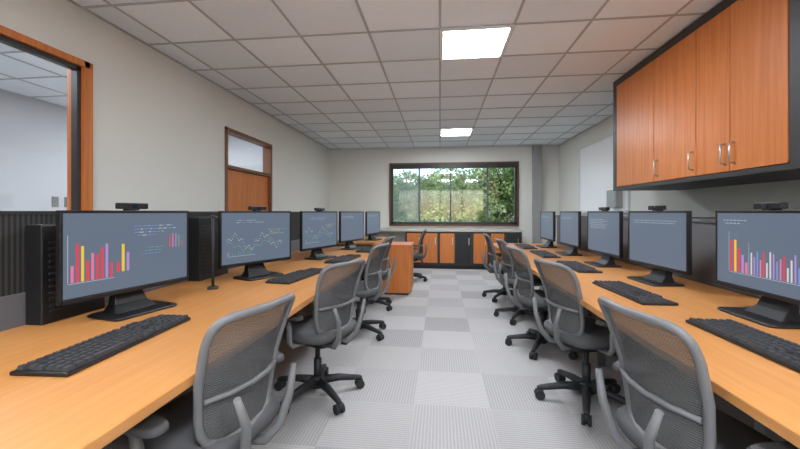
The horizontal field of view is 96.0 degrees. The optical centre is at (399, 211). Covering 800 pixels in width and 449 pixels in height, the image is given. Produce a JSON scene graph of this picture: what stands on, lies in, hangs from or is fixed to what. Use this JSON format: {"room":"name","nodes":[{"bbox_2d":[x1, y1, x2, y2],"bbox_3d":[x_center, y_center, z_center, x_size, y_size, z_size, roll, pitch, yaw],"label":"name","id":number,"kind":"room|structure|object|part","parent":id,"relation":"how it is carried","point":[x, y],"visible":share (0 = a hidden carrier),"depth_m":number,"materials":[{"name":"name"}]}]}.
{"room":"computer lab","nodes":[
{"label":"computer lab","id":0,"kind":"room"},
{"bbox_2d":[0,89,66,210],"bbox_3d":[-5.218,-0.135,3.296,0.100,2.830,12.000,0,0,6],"label":"wall","id":1,"kind":"structure","parent":0,"point":[33,132],"depth_m":4.89,"materials":[{"name":"paint"}]},
{"bbox_2d":[52,197,58,206],"bbox_3d":[-4.950,-0.145,5.173,0.015,0.150,0.090,0,0,6],"label":"light switch","id":2,"kind":"object","parent":1,"relation":"attached to","point":[55,200],"visible":1,"depth_m":5.17,"materials":[{"name":"grey plastic"}]},
{"bbox_2d":[64,197,66,206],"bbox_3d":[-4.932,-0.145,5.342,0.015,0.150,0.090,0,0,6],"label":"light switch","id":3,"kind":"object","parent":1,"relation":"attached to","point":[65,198],"visible":0.38,"depth_m":5.31,"materials":[{"name":"grey plastic"}]},
{"bbox_2d":[0,0,310,211],"bbox_3d":[-2.522,-0.135,2.292,0.120,2.830,10.600,0,0,6],"label":"wall","id":4,"kind":"structure","parent":0,"point":[159,125],"depth_m":3.41,"materials":[{"name":"paint"}]},
{"bbox_2d":[0,25,92,209],"bbox_3d":[-2.583,-0.410,1.655,0.160,1.480,2.320,0,0,6],"label":"window","id":5,"kind":"structure","parent":4,"relation":"in","point":[86,67],"depth_m":2.74,"materials":[{"name":"orange wood"}]},
{"bbox_2d":[0,35,80,209],"bbox_3d":[-2.572,-0.385,1.619,0.050,1.430,2.250,0,0,6],"label":"window frame","id":6,"kind":"object","parent":5,"relation":"attached to","point":[75,70],"visible":0.74,"depth_m":2.71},
{"bbox_2d":[225,126,271,210],"bbox_3d":[-2.192,0.100,5.174,0.140,2.360,1.260,0,0,6],"label":"door","id":7,"kind":"structure","parent":4,"relation":"in","point":[267,148],"depth_m":5.26,"materials":[{"name":"brown wood"}]},
{"bbox_2d":[228,169,267,210],"bbox_3d":[-2.197,0.357,5.174,0.050,1.835,1.170,0,0,6],"label":"door leaf","id":8,"kind":"structure","parent":7,"relation":"attached to","point":[245,189],"depth_m":5.08,"materials":[{"name":"orange wood"}]},
{"bbox_2d":[228,135,262,171],"bbox_3d":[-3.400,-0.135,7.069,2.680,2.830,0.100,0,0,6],"label":"transom window","id":9,"kind":"structure","parent":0,"point":[241,153],"depth_m":6.98,"materials":[{"name":"white glass"}]},
{"bbox_2d":[311,140,327,210],"bbox_3d":[-1.929,-0.135,8.264,0.140,2.830,1.400,0,0,6],"label":"wall","id":10,"kind":"structure","parent":0,"point":[319,154],"depth_m":8.30,"materials":[{"name":"paint"}]},
{"bbox_2d":[0,0,722,149],"bbox_3d":[-1.058,-1.600,2.834,8.470,0.100,12.240,0,0,6],"label":"ceiling","id":11,"kind":"structure","parent":0,"point":[175,21],"depth_m":3.68,"materials":[{"name":"tile"}]},
{"bbox_2d":[0,0,706,149],"bbox_3d":[-1.068,-1.546,2.835,8.250,0.008,12.000,0,0,6],"label":"grid","id":12,"kind":"object","parent":11,"relation":"attached to","point":[108,4],"visible":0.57,"depth_m":3.87,"materials":[{"name":"grey metal"}]},
{"bbox_2d":[440,128,472,135],"bbox_3d":[1.078,-1.536,6.938,0.610,0.012,0.610,0,0,6],"label":"ceiling light","id":13,"kind":"object","parent":11,"relation":"in","point":[452,131],"depth_m":6.93,"materials":[{"name":"white plastic"}]},
{"bbox_2d":[440,25,514,60],"bbox_3d":[0.674,-1.536,3.301,0.610,0.012,0.610,0,0,6],"label":"ceiling light","id":14,"kind":"object","parent":11,"relation":"in","point":[483,42],"depth_m":3.26,"materials":[{"name":"white plastic"}]},
{"bbox_2d":[328,145,558,243],"bbox_3d":[-0.389,-0.135,8.857,8.470,2.830,0.120,0,0,6],"label":"wall","id":15,"kind":"structure","parent":0,"point":[358,179],"depth_m":8.75,"materials":[{"name":"paint"}]},
{"bbox_2d":[391,163,516,224],"bbox_3d":[1.267,-0.425,8.643,2.990,1.450,0.080,0,0,6],"label":"window","id":16,"kind":"structure","parent":15,"relation":"in","point":[480,165],"depth_m":8.60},
{"bbox_3d":[1.273,-0.405,8.650,1.656,1.290,0.055,0,0,6],"label":"mullions","id":17,"kind":"part","parent":16,"relation":"part of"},
{"bbox_2d":[389,161,518,225],"bbox_3d":[1.261,-0.425,8.588,3.060,1.520,0.049,0,0,6],"label":"window frame","id":18,"kind":"structure","parent":15,"relation":"attached to","point":[517,162],"depth_m":8.59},
{"bbox_2d":[102,268,786,448],"bbox_3d":[-1.058,1.330,2.834,8.470,0.100,12.240,0,0,6],"label":"floor","id":19,"kind":"structure","parent":0,"point":[443,373],"depth_m":2.67,"materials":[{"name":"carpet"}]},
{"bbox_2d":[0,211,299,331],"bbox_3d":[-1.762,0.637,2.460,0.155,1.285,7.500,0,0,6],"label":"privacy screen","id":20,"kind":"object","parent":19,"relation":"on","point":[13,224],"visible":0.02,"depth_m":1.67,"materials":[{"name":"grey plastic"}]},
{"bbox_3d":[-1.714,0.195,2.454,0.040,0.370,7.500,0,0,6],"label":"ribbed panel","id":21,"kind":"part","parent":20,"relation":"part of","materials":[{"name":"grey plastic"}]},
{"bbox_2d":[0,246,368,448],"bbox_3d":[-1.145,0.905,2.099,1.140,0.750,6.920,0,0,6],"label":"computer desk","id":22,"kind":"object","parent":19,"relation":"on","point":[89,408],"visible":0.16,"depth_m":1.24,"materials":[{"name":"laminate"}]},
{"bbox_2d":[26,224,104,324],"bbox_3d":[-1.690,0.295,1.838,0.094,0.470,0.320,0,0,6],"label":"desktop computer","id":23,"kind":"object","parent":22,"relation":"on","point":[41,308],"visible":0.48,"depth_m":1.69,"materials":[{"name":"black plastic"}]},
{"bbox_2d":[9,314,190,376],"bbox_3d":[-1.145,0.516,1.465,0.200,0.026,0.620,0,0,3],"label":"keyboard","id":24,"kind":"object","parent":22,"relation":"on","point":[66,362],"visible":1,"depth_m":1.34,"materials":[{"name":"black plastic"}]},
{"bbox_2d":[56,210,188,321],"bbox_3d":[-1.417,0.261,1.924,0.240,0.538,0.660,0,0,18],"label":"computer monitor","id":25,"kind":"object","parent":22,"relation":"on","point":[115,254],"visible":1,"depth_m":1.85,"materials":[{"name":"black plastic"}]},
{"bbox_2d":[115,203,147,210],"bbox_3d":[-1.438,-0.003,1.931,0.056,0.090,0.150,0,0,18],"label":"webcam","id":26,"kind":"object","parent":25,"relation":"on","point":[125,206],"visible":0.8,"depth_m":1.91,"materials":[{"name":"black plastic"}]},
{"bbox_2d":[187,217,227,280],"bbox_3d":[-1.558,0.285,2.935,0.114,0.490,0.370,0,0,6],"label":"desktop computer","id":27,"kind":"object","parent":22,"relation":"on","point":[199,227],"visible":0.68,"depth_m":2.77,"materials":[{"name":"black plastic"}]},
{"bbox_2d":[207,214,218,289],"bbox_3d":[-1.293,0.272,2.488,0.070,0.515,0.070,0,0,6],"label":"pole","id":28,"kind":"object","parent":22,"relation":"on","point":[212,287],"visible":1,"depth_m":2.48,"materials":[{"name":"black metal"}]},
{"bbox_2d":[218,211,290,280],"bbox_3d":[-1.154,0.261,2.947,0.240,0.538,0.660,0,0,32],"label":"computer monitor","id":29,"kind":"object","parent":22,"relation":"on","point":[249,239],"visible":0.99,"depth_m":2.91,"materials":[{"name":"black plastic"}]},
{"bbox_2d":[248,206,266,210],"bbox_3d":[-1.172,-0.003,2.958,0.056,0.090,0.150,0,0,32],"label":"webcam","id":30,"kind":"object","parent":29,"relation":"on","point":[253,208],"visible":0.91,"depth_m":2.94,"materials":[{"name":"black plastic"}]},
{"bbox_2d":[265,268,322,283],"bbox_3d":[-0.829,0.516,2.950,0.200,0.026,0.620,0,0,14],"label":"keyboard","id":31,"kind":"object","parent":22,"relation":"on","point":[295,276],"visible":0.99,"depth_m":2.83,"materials":[{"name":"black plastic"}]},
{"bbox_2d":[300,211,336,259],"bbox_3d":[-0.909,0.261,4.140,0.240,0.538,0.660,0,0,24],"label":"computer monitor","id":32,"kind":"object","parent":22,"relation":"on","point":[318,229],"visible":1,"depth_m":4.09,"materials":[{"name":"black plastic"}]},
{"bbox_2d":[314,208,324,210],"bbox_3d":[-0.929,-0.003,4.149,0.056,0.090,0.150,0,0,24],"label":"webcam","id":33,"kind":"object","parent":32,"relation":"on","point":[315,209],"visible":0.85,"depth_m":4.12,"materials":[{"name":"black plastic"}]},
{"bbox_2d":[324,254,360,263],"bbox_3d":[-0.623,0.516,3.993,0.200,0.026,0.620,0,0,12],"label":"keyboard","id":34,"kind":"object","parent":22,"relation":"on","point":[344,258],"visible":0.98,"depth_m":3.90,"materials":[{"name":"black plastic"}]},
{"bbox_2d":[339,211,364,249],"bbox_3d":[-0.681,0.261,5.202,0.240,0.538,0.660,0,0,22],"label":"computer monitor","id":35,"kind":"object","parent":22,"relation":"on","point":[351,223],"visible":0.99,"depth_m":5.15,"materials":[{"name":"black plastic"}]},
{"bbox_2d":[355,246,373,252],"bbox_3d":[-0.431,0.516,4.998,0.200,0.026,0.620,0,0,10],"label":"keyboard","id":36,"kind":"object","parent":22,"relation":"on","point":[366,249],"visible":0.73,"depth_m":4.73,"materials":[{"name":"black plastic"}]},
{"bbox_2d":[112,293,296,448],"bbox_3d":[-0.754,0.800,1.387,0.648,0.960,0.654,0,0,19],"label":"office chair","id":37,"kind":"object","parent":19,"relation":"on","point":[231,401],"visible":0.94,"depth_m":1.24,"materials":[{"name":"grey fabric"}]},
{"bbox_3d":[-0.760,0.813,1.395,0.470,0.084,0.480,0,0,19],"label":"seat","id":38,"kind":"part","parent":37,"relation":"part of","materials":[{"name":"fabric"}]},
{"bbox_3d":[-0.554,0.611,1.323,0.224,0.582,0.432,0,0,19],"label":"frame","id":39,"kind":"part","parent":37,"relation":"part of","materials":[{"name":"grey plastic"}]},
{"bbox_2d":[274,259,365,414],"bbox_3d":[-0.579,0.800,2.515,0.648,0.960,0.654,0,0,32],"label":"office chair","id":40,"kind":"object","parent":19,"relation":"on","point":[331,320],"visible":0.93,"depth_m":2.36,"materials":[{"name":"grey fabric"}]},
{"bbox_3d":[-0.584,0.813,2.524,0.470,0.084,0.480,0,0,32],"label":"seat","id":41,"kind":"part","parent":40,"relation":"part of","materials":[{"name":"fabric"}]},
{"bbox_3d":[-0.400,0.611,2.408,0.224,0.582,0.432,0,0,32],"label":"frame","id":42,"kind":"part","parent":40,"relation":"part of","materials":[{"name":"grey plastic"}]},
{"bbox_2d":[341,242,390,344],"bbox_3d":[-0.439,0.800,3.767,0.648,0.960,0.654,0,0,18],"label":"office chair","id":43,"kind":"object","parent":19,"relation":"on","point":[371,288],"visible":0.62,"depth_m":3.62,"materials":[{"name":"grey plastic"}]},
{"bbox_3d":[-0.446,0.813,3.774,0.470,0.084,0.480,0,0,18],"label":"seat","id":44,"kind":"part","parent":43,"relation":"part of","materials":[{"name":"fabric"}]},
{"bbox_3d":[-0.239,0.611,3.706,0.224,0.582,0.432,0,0,18],"label":"frame","id":45,"kind":"part","parent":43,"relation":"part of","materials":[{"name":"grey plastic"}]},
{"bbox_2d":[337,237,394,281],"bbox_3d":[-0.679,0.905,6.978,0.990,0.750,1.480,0,0,6],"label":"computer desk","id":46,"kind":"object","parent":19,"relation":"on","point":[360,243],"visible":0.04,"depth_m":6.30,"materials":[{"name":"laminate"}]},
{"bbox_3d":[-0.699,0.923,6.980,0.830,0.713,1.380,0,0,6],"label":"steel frame","id":47,"kind":"part","parent":46,"relation":"part of","materials":[{"name":"grey metal"}]},
{"bbox_2d":[365,212,381,240],"bbox_3d":[-0.498,0.261,6.843,0.240,0.538,0.660,0,0,18],"label":"computer monitor","id":48,"kind":"object","parent":46,"relation":"on","point":[372,219],"visible":1,"depth_m":6.79,"materials":[{"name":"black plastic"}]},
{"bbox_2d":[354,236,395,313],"bbox_3d":[-0.392,0.800,4.818,0.648,0.960,0.654,0,0,14],"label":"office chair","id":49,"kind":"object","parent":19,"relation":"on","point":[384,273],"visible":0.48,"depth_m":4.72,"materials":[{"name":"grey plastic"}]},
{"bbox_3d":[-0.400,0.813,4.825,0.470,0.084,0.480,0,0,14],"label":"seat","id":50,"kind":"part","parent":49,"relation":"part of","materials":[{"name":"fabric"}]},
{"bbox_3d":[-0.188,0.611,4.771,0.224,0.582,0.432,0,0,14],"label":"frame","id":51,"kind":"part","parent":49,"relation":"part of","materials":[{"name":"grey plastic"}]},
{"bbox_2d":[372,241,413,294],"bbox_3d":[-0.096,0.892,5.836,0.600,0.775,0.620,0,0,6],"label":"base cabinet","id":52,"kind":"object","parent":19,"relation":"on","point":[401,281],"visible":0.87,"depth_m":5.54,"materials":[{"name":"orange wood"}]},
{"bbox_3d":[0.190,0.890,5.805,0.015,0.660,0.520,0,0,6],"label":"door panel","id":53,"kind":"part","parent":52,"relation":"part of","materials":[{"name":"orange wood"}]},
{"bbox_2d":[413,229,427,281],"bbox_3d":[0.194,0.800,6.735,0.648,0.960,0.654,0,0,6],"label":"office chair","id":54,"kind":"object","parent":19,"relation":"on","point":[417,256],"visible":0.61,"depth_m":6.60,"materials":[{"name":"grey plastic"}]},
{"bbox_3d":[0.185,0.813,6.741,0.470,0.084,0.480,0,0,6],"label":"seat","id":55,"kind":"part","parent":54,"relation":"part of","materials":[{"name":"fabric"}]},
{"bbox_3d":[0.402,0.611,6.717,0.224,0.582,0.432,0,0,6],"label":"frame","id":56,"kind":"part","parent":54,"relation":"part of","materials":[{"name":"grey plastic"}]},
{"bbox_2d":[366,228,522,269],"bbox_3d":[0.976,0.840,8.330,3.500,0.880,0.623,0,0,6],"label":"base cabinet","id":57,"kind":"object","parent":19,"relation":"on","point":[446,248],"visible":0.69,"depth_m":8.03,"materials":[{"name":"orange wood"}]},
{"bbox_2d":[380,228,522,231],"bbox_3d":[0.977,0.420,8.337,3.500,0.040,0.608,0,0,6],"label":"countertop","id":58,"kind":"structure","parent":57,"relation":"on","point":[381,229],"depth_m":8.10,"materials":[{"name":"grey stone"}]},
{"bbox_2d":[482,233,514,302],"bbox_3d":[1.548,0.800,5.316,0.648,0.960,0.654,0,0,6],"label":"office chair","id":59,"kind":"object","parent":19,"relation":"on","point":[492,252],"visible":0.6,"depth_m":5.23,"materials":[{"name":"grey plastic"}]},
{"bbox_3d":[1.339,0.611,5.335,0.224,0.582,0.432,0,0,6],"label":"frame","id":60,"kind":"part","parent":59,"relation":"part of","materials":[{"name":"grey plastic"}]},
{"bbox_3d":[1.556,0.813,5.311,0.470,0.084,0.480,0,0,6],"label":"seat","id":61,"kind":"part","parent":59,"relation":"part of","materials":[{"name":"fabric"}]},
{"bbox_2d":[494,238,546,324],"bbox_3d":[1.467,0.800,4.319,0.648,0.960,0.654,0,0,1],"label":"office chair","id":62,"kind":"object","parent":19,"relation":"on","point":[507,262],"visible":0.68,"depth_m":4.22,"materials":[{"name":"grey plastic"}]},
{"bbox_3d":[1.257,0.611,4.319,0.224,0.582,0.432,0,0,1],"label":"frame","id":63,"kind":"part","parent":62,"relation":"part of","materials":[{"name":"grey plastic"}]},
{"bbox_3d":[1.475,0.813,4.314,0.470,0.084,0.480,0,0,1],"label":"seat","id":64,"kind":"part","parent":62,"relation":"part of","materials":[{"name":"fabric"}]},
{"bbox_2d":[504,245,578,359],"bbox_3d":[1.332,0.800,3.379,0.648,0.960,0.654,0,0,-2],"label":"office chair","id":65,"kind":"object","parent":19,"relation":"on","point":[524,283],"visible":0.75,"depth_m":3.28,"materials":[{"name":"grey plastic"}]},
{"bbox_3d":[1.123,0.611,3.368,0.224,0.582,0.432,0,0,-2],"label":"frame","id":66,"kind":"part","parent":65,"relation":"part of","materials":[{"name":"grey plastic"}]},
{"bbox_3d":[1.341,0.813,3.374,0.470,0.084,0.480,0,0,-2],"label":"seat","id":67,"kind":"part","parent":65,"relation":"part of","materials":[{"name":"fabric"}]},
{"bbox_2d":[532,258,625,426],"bbox_3d":[1.256,0.800,2.431,0.648,0.960,0.654,0,0,-10],"label":"office chair","id":68,"kind":"object","parent":19,"relation":"on","point":[567,322],"visible":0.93,"depth_m":2.32,"materials":[{"name":"grey fabric"}]},
{"bbox_3d":[1.050,0.611,2.391,0.224,0.582,0.432,0,0,-10],"label":"frame","id":69,"kind":"part","parent":68,"relation":"part of","materials":[{"name":"grey plastic"}]},
{"bbox_3d":[1.266,0.813,2.428,0.470,0.084,0.480,0,0,-10],"label":"seat","id":70,"kind":"part","parent":68,"relation":"part of","materials":[{"name":"fabric"}]},
{"bbox_2d":[493,243,799,448],"bbox_3d":[1.651,0.905,2.231,1.090,0.750,7.800,0,0,6],"label":"computer desk","id":71,"kind":"object","parent":19,"relation":"on","point":[768,391],"visible":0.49,"depth_m":1.52,"materials":[{"name":"laminate"}]},
{"bbox_2d":[515,244,537,248],"bbox_3d":[1.891,0.516,5.424,0.200,0.026,0.620,0,0,6],"label":"keyboard","id":72,"kind":"object","parent":71,"relation":"on","point":[523,246],"visible":0.99,"depth_m":5.29,"materials":[{"name":"black plastic"}]},
{"bbox_2d":[530,250,560,257],"bbox_3d":[1.782,0.516,4.450,0.200,0.026,0.620,0,0,6],"label":"keyboard","id":73,"kind":"object","parent":71,"relation":"on","point":[544,254],"visible":1,"depth_m":4.36,"materials":[{"name":"black plastic"}]},
{"bbox_2d":[536,211,556,247],"bbox_3d":[2.215,0.261,5.449,0.240,0.538,0.660,0,0,6],"label":"computer monitor","id":74,"kind":"object","parent":71,"relation":"on","point":[547,218],"visible":1,"depth_m":5.36,"materials":[{"name":"black plastic"}]},
{"bbox_2d":[555,211,582,255],"bbox_3d":[2.111,0.261,4.514,0.240,0.538,0.660,0,0,6],"label":"computer monitor","id":75,"kind":"object","parent":71,"relation":"on","point":[570,221],"visible":1,"depth_m":4.43,"materials":[{"name":"black plastic"}]},
{"bbox_2d":[556,260,602,272],"bbox_3d":[1.690,0.516,3.434,0.200,0.026,0.620,0,0,6],"label":"keyboard","id":76,"kind":"object","parent":71,"relation":"on","point":[579,267],"visible":0.99,"depth_m":3.29,"materials":[{"name":"black plastic"}]},
{"bbox_2d":[584,211,622,267],"bbox_3d":[2.020,0.261,3.598,0.240,0.538,0.660,0,0,4],"label":"computer monitor","id":77,"kind":"object","parent":71,"relation":"on","point":[604,228],"visible":1,"depth_m":3.53,"materials":[{"name":"black plastic"}]},
{"bbox_2d":[599,207,609,210],"bbox_3d":[2.042,-0.003,3.597,0.056,0.090,0.150,0,0,4],"label":"webcam","id":78,"kind":"object","parent":77,"relation":"on","point":[600,208],"visible":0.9,"depth_m":3.57,"materials":[{"name":"black plastic"}]},
{"bbox_2d":[592,280,678,305],"bbox_3d":[1.498,0.516,2.349,0.200,0.026,0.620,0,0,4],"label":"keyboard","id":79,"kind":"object","parent":71,"relation":"on","point":[636,294],"visible":1,"depth_m":2.26,"materials":[{"name":"black plastic"}]},
{"bbox_2d":[627,211,691,286],"bbox_3d":[1.923,0.261,2.723,0.240,0.538,0.660,0,0,2],"label":"computer monitor","id":80,"kind":"object","parent":71,"relation":"on","point":[659,240],"visible":1,"depth_m":2.65,"materials":[{"name":"black plastic"}]},
{"bbox_2d":[648,205,665,210],"bbox_3d":[1.944,-0.003,2.722,0.056,0.090,0.150,0,0,2],"label":"webcam","id":81,"kind":"object","parent":80,"relation":"on","point":[662,207],"visible":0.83,"depth_m":2.69,"materials":[{"name":"black plastic"}]},
{"bbox_3d":[1.671,0.923,2.229,0.930,0.713,7.700,0,0,6],"label":"steel frame","id":82,"kind":"part","parent":71,"relation":"part of","materials":[{"name":"black metal"}]},
{"bbox_2d":[685,318,799,372],"bbox_3d":[1.435,0.516,1.410,0.200,0.026,0.620,0,0,6],"label":"keyboard","id":83,"kind":"object","parent":71,"relation":"on","point":[786,353],"visible":1,"depth_m":1.42,"materials":[{"name":"black plastic"}]},
{"bbox_2d":[715,210,799,328],"bbox_3d":[1.819,0.261,1.790,0.240,0.538,0.660,0,0,6],"label":"computer monitor","id":84,"kind":"object","parent":71,"relation":"on","point":[757,252],"visible":1,"depth_m":1.80,"materials":[{"name":"black plastic"}]},
{"bbox_2d":[753,202,788,209],"bbox_3d":[1.841,-0.003,1.788,0.056,0.090,0.150,0,0,6],"label":"webcam","id":85,"kind":"object","parent":84,"relation":"on","point":[764,205],"visible":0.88,"depth_m":1.76,"materials":[{"name":"black plastic"}]},
{"bbox_2d":[557,217,799,309],"bbox_3d":[2.218,0.680,2.168,0.030,1.200,7.800,0,0,6],"label":"partition","id":86,"kind":"object","parent":19,"relation":"on","point":[703,234],"depth_m":2.72,"materials":[{"name":"grey plastic"}]},
{"bbox_2d":[595,296,798,448],"bbox_3d":[1.065,0.800,1.255,0.648,0.960,0.654,0,0,-4],"label":"office chair","id":87,"kind":"object","parent":19,"relation":"on","point":[670,404],"visible":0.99,"depth_m":1.17,"materials":[{"name":"grey plastic"}]},
{"bbox_3d":[0.857,0.611,1.237,0.224,0.582,0.432,0,0,-4],"label":"frame","id":88,"kind":"part","parent":87,"relation":"part of","materials":[{"name":"grey plastic"}]},
{"bbox_3d":[1.075,0.813,1.251,0.470,0.084,0.480,0,0,-4],"label":"seat","id":89,"kind":"part","parent":87,"relation":"part of","materials":[{"name":"fabric"}]},
{"bbox_3d":[2.615,0.688,2.124,0.769,1.185,7.800,0,0,6],"label":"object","id":90,"kind":"object","parent":19,"relation":"on","visible":0},
{"bbox_2d":[556,215,714,222],"bbox_3d":[2.596,0.068,2.136,0.809,0.025,7.820,0,0,6],"label":"ledge","id":91,"kind":"object","parent":90,"relation":"on","point":[694,219],"visible":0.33,"depth_m":3.05,"materials":[{"name":"grey metal"}]},
{"bbox_2d":[532,145,541,242],"bbox_3d":[3.174,-0.130,8.330,0.230,2.820,0.139,0,0,6],"label":"wall column","id":92,"kind":"structure","parent":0,"point":[536,149],"depth_m":8.28,"materials":[{"name":"grey paint"}]},
{"bbox_2d":[559,116,799,216],"bbox_3d":[3.091,-0.135,2.373,0.120,2.830,12.000,0,0,6],"label":"wall","id":93,"kind":"structure","parent":0,"point":[703,202],"depth_m":4.12,"materials":[{"name":"paint"}]},
{"bbox_2d":[579,133,629,212],"bbox_3d":[3.420,-0.620,6.160,0.058,1.260,1.860,0,0,6],"label":"whiteboard","id":94,"kind":"object","parent":93,"relation":"attached to","point":[595,158],"visible":0.54,"depth_m":6.28,"materials":[{"name":"white plastic"}]},
{"bbox_2d":[607,190,622,207],"bbox_3d":[3.312,-0.205,5.568,0.104,0.270,0.300,0,0,6],"label":"wall control box","id":95,"kind":"object","parent":94,"relation":"attached to","point":[614,198],"visible":0.81,"depth_m":5.46,"materials":[{"name":"grey metal"}]},
{"bbox_2d":[613,0,799,190],"bbox_3d":[2.732,-0.892,3.097,0.749,1.285,2.280,0,0,6],"label":"upper cabinet","id":96,"kind":"object","parent":93,"relation":"attached to","point":[717,104],"visible":1,"depth_m":2.68,"materials":[{"name":"orange wood"}]},
{"bbox_3d":[2.490,-0.875,3.818,0.030,1.170,0.732,0,0,6],"label":"door","id":97,"kind":"part","parent":96,"relation":"part of","materials":[{"name":"orange wood"}]},
{"bbox_3d":[2.418,-0.875,3.167,0.030,1.170,0.562,0,0,6],"label":"door","id":98,"kind":"part","parent":96,"relation":"part of","materials":[{"name":"orange wood"}]},
{"bbox_3d":[2.367,-0.875,2.715,0.030,1.170,0.332,0,0,6],"label":"door","id":99,"kind":"part","parent":96,"relation":"part of","materials":[{"name":"orange wood"}]},
{"bbox_3d":[2.325,-0.875,2.333,0.030,1.170,0.422,0,0,6],"label":"door","id":100,"kind":"part","parent":96,"relation":"part of","materials":[{"name":"orange wood"}]},
{"label":"outside","id":101,"kind":"structure","parent":0,"visible":0},
{"bbox_3d":[4.352,1.540,39.169,90.000,0.280,61.180,0,0,6],"label":"lawn","id":102,"kind":"structure","parent":101,"visible":0},
{"bbox_2d":[394,184,411,221],"bbox_3d":[-1.296,-0.191,24.206,5.346,4.240,5.006,0,0,-2],"label":"tree","id":103,"kind":"object","parent":102,"relation":"on","point":[395,216],"visible":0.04,"depth_m":23.11,"materials":[{"name":"green plant"}]},
{"bbox_2d":[394,171,438,200],"bbox_3d":[0.961,-0.613,30.024,5.985,5.762,7.146,0,0,17],"label":"tree","id":104,"kind":"object","parent":102,"relation":"on","point":[411,171],"visible":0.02,"depth_m":28.72,"materials":[{"name":"green plant"}]},
{"bbox_2d":[394,170,448,221],"bbox_3d":[1.206,-0.319,21.069,3.931,4.184,4.471,0,0,6],"label":"tree","id":105,"kind":"object","parent":102,"relation":"on","point":[407,188],"visible":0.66,"depth_m":20.41,"materials":[{"name":"green plant"}]},
{"bbox_2d":[421,169,484,221],"bbox_3d":[4.100,-0.706,27.759,6.656,5.426,6.641,0,0,6],"label":"tree","id":106,"kind":"object","parent":102,"relation":"on","point":[431,169],"visible":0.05,"depth_m":26.73,"materials":[{"name":"green plant"}]},
{"bbox_2d":[422,168,496,221],"bbox_3d":[3.314,-0.672,19.701,4.109,4.255,4.183,0,0,6],"label":"tree","id":107,"kind":"object","parent":102,"relation":"on","point":[462,191],"visible":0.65,"depth_m":18.93,"materials":[{"name":"green plant"}]},
{"bbox_2d":[464,168,513,221],"bbox_3d":[5.402,-1.028,18.573,4.215,5.487,4.565,0,0,14],"label":"tree","id":108,"kind":"object","parent":102,"relation":"on","point":[499,209],"visible":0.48,"depth_m":17.98,"materials":[{"name":"green plant"}]},
{"bbox_2d":[505,169,513,201],"bbox_3d":[7.409,-1.158,17.554,4.344,5.783,4.287,0,0,6],"label":"tree","id":109,"kind":"object","parent":102,"relation":"on","point":[509,173],"visible":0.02,"depth_m":17.46,"materials":[{"name":"green plant"}]}
]}

